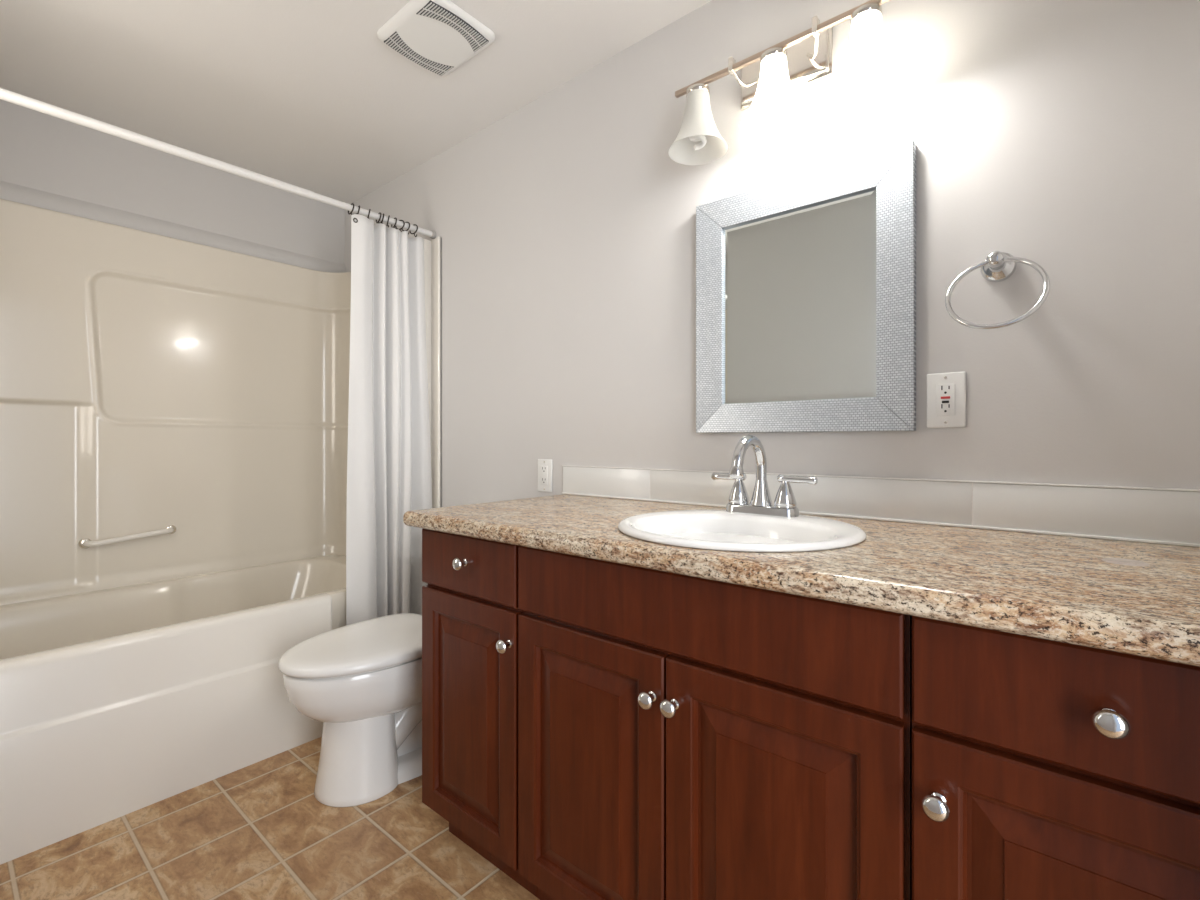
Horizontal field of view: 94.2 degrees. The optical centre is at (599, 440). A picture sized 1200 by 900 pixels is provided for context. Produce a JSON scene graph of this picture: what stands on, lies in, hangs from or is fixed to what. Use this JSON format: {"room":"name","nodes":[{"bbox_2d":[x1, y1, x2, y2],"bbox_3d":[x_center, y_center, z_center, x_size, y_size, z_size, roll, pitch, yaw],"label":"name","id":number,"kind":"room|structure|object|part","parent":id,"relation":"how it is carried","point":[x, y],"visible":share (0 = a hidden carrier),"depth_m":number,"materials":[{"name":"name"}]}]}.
{"room":"bathroom","nodes":[
{"label":"bathroom","id":0,"kind":"room"},
{"bbox_2d":[0,99,344,264],"bbox_3d":[-1.897,-0.092,2.290,0.100,2.245,1.660,0,0,40],"label":"wall","id":1,"kind":"structure","parent":0,"point":[41,151],"depth_m":2.29,"materials":[{"name":"paint"}]},
{"bbox_2d":[0,181,345,272],"bbox_3d":[-1.819,-0.870,2.291,0.019,0.090,1.558,0,0,40],"label":"trim","id":2,"kind":"structure","parent":1,"relation":"attached to","point":[8,191],"depth_m":2.28,"materials":[{"name":"paint"}]},
{"bbox_2d":[0,737,539,899],"bbox_3d":[-0.048,1.060,0.819,4.825,0.060,1.760,0,0,40],"label":"floor","id":3,"kind":"structure","parent":0,"point":[259,830],"depth_m":1.39,"materials":[{"name":"tile"}]},
{"bbox_2d":[0,555,345,864],"bbox_3d":[-1.476,0.790,2.022,0.882,0.481,1.526,0,0,40],"label":"bathtub","id":4,"kind":"object","parent":3,"relation":"on","point":[117,702],"visible":0.77,"depth_m":1.65,"materials":[{"name":"white plastic"}]},
{"bbox_2d":[0,555,345,659],"bbox_3d":[-1.509,0.741,2.049,0.796,0.349,1.524,0,0,40],"label":"basin","id":5,"kind":"object","parent":4,"relation":"in","point":[28,627],"depth_m":2.17,"materials":[{"name":"beige plastic"}]},
{"bbox_3d":[-0.893,0.799,2.228,0.053,0.462,0.466,0,0,40],"label":"panel","id":6,"kind":"part","parent":4,"relation":"part of","materials":[{"name":"beige plastic"}]},
{"bbox_2d":[0,198,440,604],"bbox_3d":[-1.493,0.086,2.020,0.858,1.888,1.558,0,0,40],"label":"shower surround","id":7,"kind":"object","parent":3,"relation":"on","point":[149,381],"visible":0.86,"depth_m":2.27,"materials":[{"name":"beige plastic"}]},
{"bbox_2d":[78,525,175,548],"bbox_3d":[-1.839,0.375,2.184,0.064,0.058,0.298,0,0,40],"label":"grab bar","id":8,"kind":"object","parent":7,"relation":"attached to","point":[85,543],"visible":1,"depth_m":2.15,"materials":[{"name":"white plastic"}]},
{"bbox_2d":[278,613,421,806],"bbox_3d":[-0.626,0.669,1.809,0.396,0.722,0.756,0,0,40],"label":"toilet","id":9,"kind":"object","parent":3,"relation":"on","point":[362,680],"visible":0.52,"depth_m":1.59,"materials":[{"name":"white ceramic"}]},
{"bbox_3d":[-0.710,0.619,1.708,0.376,0.038,0.493,0,0,40],"label":"lid","id":10,"kind":"part","parent":9,"relation":"part of","materials":[{"name":"white plastic"}]},
{"bbox_3d":[-0.706,0.642,1.712,0.344,0.008,0.468,0,0,40],"label":"seat","id":11,"kind":"part","parent":9,"relation":"part of","materials":[{"name":"white plastic"}]},
{"bbox_2d":[422,529,536,896],"bbox_3d":[-0.156,0.625,1.526,0.364,0.811,0.587,0,0,40],"label":"vanity cabinet","id":12,"kind":"object","parent":3,"relation":"on","point":[470,611],"visible":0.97,"depth_m":1.31,"materials":[{"name":"brown wood"}]},
{"bbox_3d":[-0.329,0.288,1.309,0.030,0.030,0.033,0,0,40],"label":"knob","id":13,"kind":"part","parent":12,"relation":"part of","materials":[{"name":"silver metal"}]},
{"bbox_3d":[-0.317,0.296,1.334,0.360,0.138,0.020,0,0,40],"label":"drawer","id":14,"kind":"part","parent":12,"relation":"part of","materials":[{"name":"brown wood"}]},
{"bbox_3d":[-0.317,0.656,1.334,0.360,0.560,0.020,0,0,40],"label":"door","id":15,"kind":"part","parent":12,"relation":"part of","materials":[{"name":"brown wood"}]},
{"bbox_3d":[-0.208,0.444,1.209,0.030,0.030,0.033,0,0,40],"label":"knob","id":16,"kind":"part","parent":12,"relation":"part of","materials":[{"name":"silver metal"}]},
{"bbox_2d":[518,546,911,899],"bbox_3d":[0.276,0.625,1.167,0.756,0.811,0.587,0,0,40],"label":"vanity cabinet","id":17,"kind":"object","parent":3,"relation":"on","point":[681,737],"visible":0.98,"depth_m":0.92,"materials":[{"name":"brown wood"}]},
{"bbox_3d":[-0.029,0.656,1.094,0.374,0.560,0.020,0,0,40],"label":"door","id":18,"kind":"part","parent":17,"relation":"part of","materials":[{"name":"brown wood"}]},
{"bbox_3d":[0.083,0.448,0.967,0.030,0.030,0.033,0,0,40],"label":"knob","id":19,"kind":"part","parent":17,"relation":"part of","materials":[{"name":"silver metal"}]},
{"bbox_3d":[0.118,0.448,0.938,0.030,0.030,0.033,0,0,40],"label":"knob","id":20,"kind":"part","parent":17,"relation":"part of","materials":[{"name":"silver metal"}]},
{"bbox_3d":[0.260,0.656,0.854,0.368,0.560,0.020,0,0,40],"label":"door","id":21,"kind":"part","parent":17,"relation":"part of","materials":[{"name":"brown wood"}]},
{"bbox_2d":[403,494,1199,666],"bbox_3d":[0.282,0.199,1.163,1.555,0.039,0.606,0,0,40],"label":"countertop","id":22,"kind":"structure","parent":17,"relation":"on","point":[1142,599],"depth_m":0.80,"materials":[{"name":"stone"}]},
{"bbox_2d":[618,510,866,551],"bbox_3d":[0.275,0.244,1.129,0.480,0.155,0.474,0,0,40],"label":"sink","id":23,"kind":"object","parent":22,"relation":"in","point":[723,530],"visible":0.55,"depth_m":1.18,"materials":[{"name":"white ceramic"}]},
{"bbox_2d":[711,435,817,517],"bbox_3d":[0.373,0.078,1.274,0.199,0.182,0.200,0,0,-1],"label":"faucet","id":24,"kind":"object","parent":22,"relation":"on","point":[761,503],"visible":1,"depth_m":1.26,"materials":[{"name":"silver metal"}]},
{"bbox_3d":[0.312,0.112,1.339,0.094,0.072,0.049,0,0,40],"label":"handle","id":25,"kind":"part","parent":24,"relation":"part of","materials":[{"name":"silver metal"}]},
{"bbox_3d":[0.335,0.067,1.242,0.051,0.161,0.170,0,0,40],"label":"spout","id":26,"kind":"part","parent":24,"relation":"part of","materials":[{"name":"silver metal"}]},
{"bbox_3d":[0.373,0.158,1.288,0.172,0.020,0.056,0,0,40],"label":"plate","id":27,"kind":"part","parent":24,"relation":"part of","materials":[{"name":"silver metal"}]},
{"bbox_3d":[0.434,0.112,1.238,0.094,0.072,0.049,0,0,40],"label":"handle","id":28,"kind":"part","parent":24,"relation":"part of","materials":[{"name":"silver metal"}]},
{"bbox_2d":[912,616,1199,899],"bbox_3d":[0.721,0.625,0.797,0.400,0.811,0.587,0,0,40],"label":"vanity cabinet","id":29,"kind":"object","parent":3,"relation":"on","point":[1043,769],"visible":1,"depth_m":0.64,"materials":[{"name":"brown wood"}]},
{"bbox_3d":[0.416,0.451,0.690,0.030,0.030,0.033,0,0,40],"label":"knob","id":30,"kind":"part","parent":29,"relation":"part of","materials":[{"name":"silver metal"}]},
{"bbox_3d":[0.558,0.296,0.606,0.386,0.138,0.020,0,0,40],"label":"drawer","id":31,"kind":"part","parent":29,"relation":"part of","materials":[{"name":"brown wood"}]},
{"bbox_3d":[0.558,0.656,0.606,0.386,0.560,0.020,0,0,40],"label":"door","id":32,"kind":"part","parent":29,"relation":"part of","materials":[{"name":"brown wood"}]},
{"bbox_3d":[0.539,0.296,0.588,0.030,0.030,0.033,0,0,40],"label":"knob","id":33,"kind":"part","parent":29,"relation":"part of","materials":[{"name":"silver metal"}]},
{"bbox_2d":[0,0,711,203],"bbox_3d":[-0.625,-1.245,1.298,3.325,0.060,1.760,0,0,40],"label":"ceiling","id":34,"kind":"structure","parent":0,"point":[306,94],"depth_m":1.83,"materials":[{"name":"paint"}]},
{"bbox_2d":[377,0,494,75],"bbox_3d":[-0.490,-1.202,1.667,0.284,0.025,0.244,0,0,40],"label":"ceiling vent","id":35,"kind":"object","parent":34,"relation":"in","point":[439,36],"visible":1,"depth_m":1.64,"materials":[{"name":"white plastic"}]},
{"bbox_2d":[384,32,452,75],"bbox_3d":[-0.559,-1.194,1.725,0.077,0.009,0.201,0,0,40],"label":"grille","id":36,"kind":"object","parent":35,"relation":"attached to","point":[402,43],"depth_m":1.71,"materials":[{"name":"grey plastic"}]},
{"bbox_2d":[416,0,488,51],"bbox_3d":[-0.420,-1.195,1.609,0.077,0.006,0.200,0,0,40],"label":"grille","id":37,"kind":"object","parent":35,"relation":"attached to","point":[444,17],"depth_m":1.60,"materials":[{"name":"grey plastic"}]},
{"bbox_2d":[345,0,1199,506],"bbox_3d":[-0.094,-0.092,1.937,3.325,2.245,0.100,0,0,40],"label":"wall","id":38,"kind":"structure","parent":0,"point":[1061,136],"depth_m":1.23,"materials":[{"name":"paint"}]},
{"bbox_2d":[0,88,435,238],"bbox_3d":[-1.207,-0.879,1.782,0.033,0.033,1.560,0,0,40],"label":"shower rod","id":39,"kind":"object","parent":38,"relation":"attached to","point":[6,95],"visible":1,"depth_m":1.69,"materials":[{"name":"white metal"}]},
{"bbox_2d":[346,214,431,625],"bbox_3d":[-0.830,0.026,2.209,0.073,1.749,0.370,0,0,40],"label":"shower curtain","id":40,"kind":"object","parent":39,"relation":"hanging from","point":[389,476],"visible":0.89,"depth_m":2.18,"materials":[{"name":"white fabric"}]},
{"bbox_2d":[409,224,417,236],"bbox_3d":[-0.771,-0.869,2.307,0.044,0.057,0.013,0,0,24],"label":"curtain ring","id":41,"kind":"object","parent":39,"relation":"hanging from","point":[413,224],"visible":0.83,"depth_m":2.30,"materials":[{"name":"grey metal"}]},
{"bbox_2d":[538,459,551,491],"bbox_3d":[-0.193,0.121,1.948,0.070,0.114,0.008,0,0,40],"label":"wall outlet","id":42,"kind":"object","parent":38,"relation":"attached to","point":[544,465],"visible":1,"depth_m":1.94,"materials":[{"name":"white plastic"}]},
{"bbox_2d":[541,466,547,484],"bbox_3d":[-0.195,0.121,1.946,0.034,0.067,0.003,0,0,40],"label":"receptacle","id":43,"kind":"object","parent":42,"relation":"attached to","point":[544,469],"depth_m":1.94,"materials":[{"name":"white plastic"}]},
{"bbox_2d":[668,0,906,164],"bbox_3d":[0.419,-0.872,1.330,0.561,0.234,0.176,0,0,40],"label":"vanity light","id":44,"kind":"object","parent":38,"relation":"attached to","point":[869,74],"visible":1,"depth_m":1.32,"materials":[{"name":"white glass"}]},
{"bbox_2d":[686,83,709,97],"bbox_3d":[0.255,-0.910,1.451,0.061,0.022,0.061,0,0,40],"label":"socket","id":45,"kind":"object","parent":44,"relation":"attached to","point":[692,89],"depth_m":1.43,"materials":[{"name":"silver metal"}]},
{"bbox_3d":[0.255,-0.830,1.451,0.153,0.150,0.153,0,0,40],"label":"lamp shade","id":46,"kind":"part","parent":44,"relation":"part of","materials":[{"name":"white glass"}]},
{"bbox_3d":[0.255,-0.837,1.451,0.044,0.143,0.044,0,0,40],"label":"bulb","id":47,"kind":"part","parent":44,"relation":"part of","materials":[{"name":"white glass"}]},
{"bbox_3d":[0.366,-0.925,1.409,0.106,0.055,0.018,0,0,-26],"label":"arm","id":48,"kind":"part","parent":44,"relation":"part of","materials":[{"name":"silver metal"}]},
{"bbox_2d":[760,47,786,63],"bbox_3d":[0.412,-0.910,1.321,0.061,0.022,0.061,0,0,40],"label":"socket","id":49,"kind":"object","parent":44,"relation":"attached to","point":[771,53],"depth_m":1.30,"materials":[{"name":"silver metal"}]},
{"bbox_3d":[0.412,-0.830,1.321,0.153,0.150,0.153,0,0,40],"label":"lamp shade","id":50,"kind":"part","parent":44,"relation":"part of","materials":[{"name":"white glass"}]},
{"bbox_3d":[0.498,-0.925,1.300,0.018,0.055,0.108,0,0,14],"label":"arm","id":51,"kind":"part","parent":44,"relation":"part of","materials":[{"name":"silver metal"}]},
{"bbox_2d":[851,3,881,22],"bbox_3d":[0.569,-0.910,1.190,0.061,0.022,0.061,0,0,40],"label":"socket","id":52,"kind":"object","parent":44,"relation":"attached to","point":[864,10],"depth_m":1.17,"materials":[{"name":"silver metal"}]},
{"bbox_3d":[0.569,-0.830,1.190,0.153,0.150,0.153,0,0,40],"label":"lamp shade","id":53,"kind":"part","parent":44,"relation":"part of","materials":[{"name":"white glass"}]},
{"bbox_2d":[696,140,915,432],"bbox_3d":[0.477,-0.335,1.379,0.534,0.626,0.025,0,0,40],"label":"wall mirror","id":54,"kind":"object","parent":38,"relation":"attached to","point":[806,282],"visible":1,"depth_m":1.35,"materials":[{"name":"silver metal"}]},
{"bbox_3d":[0.480,-0.335,1.381,0.383,0.476,0.004,0,0,40],"label":"glass","id":55,"kind":"part","parent":54,"relation":"part of","materials":[{"name":"white mirror"}]},
{"bbox_2d":[562,465,1199,546],"bbox_3d":[0.472,0.131,1.391,1.556,0.097,0.014,0,0,40],"label":"backsplash","id":56,"kind":"structure","parent":38,"relation":"attached to","point":[1169,516],"depth_m":1.16,"materials":[{"name":"white tile"}]},
{"bbox_3d":[0.473,0.084,1.392,1.556,0.004,0.011,0,0,40],"label":"edge trim","id":57,"kind":"part","parent":56,"relation":"part of","materials":[{"name":"white"}]},
{"bbox_2d":[927,372,965,427],"bbox_3d":[0.731,-0.086,1.179,0.071,0.116,0.009,0,0,40],"label":"wall outlet","id":58,"kind":"object","parent":38,"relation":"attached to","point":[946,392],"visible":1,"depth_m":1.18,"materials":[{"name":"white plastic"}]},
{"bbox_2d":[936,384,954,415],"bbox_3d":[0.730,-0.086,1.177,0.034,0.067,0.003,0,0,40],"label":"receptacle","id":59,"kind":"object","parent":58,"relation":"attached to","point":[945,393],"depth_m":1.18,"materials":[{"name":"white plastic"}]},
{"bbox_2d":[945,251,1049,328],"bbox_3d":[0.762,-0.292,1.071,0.161,0.174,0.134,0,0,40],"label":"towel ring","id":60,"kind":"object","parent":38,"relation":"attached to","point":[998,266],"visible":1,"depth_m":1.06,"materials":[{"name":"silver metal"}]},
{"bbox_3d":[0.778,-0.350,1.093,0.059,0.059,0.081,0,0,40],"label":"post","id":61,"kind":"part","parent":60,"relation":"part of","materials":[{"name":"silver metal"}]}
]}

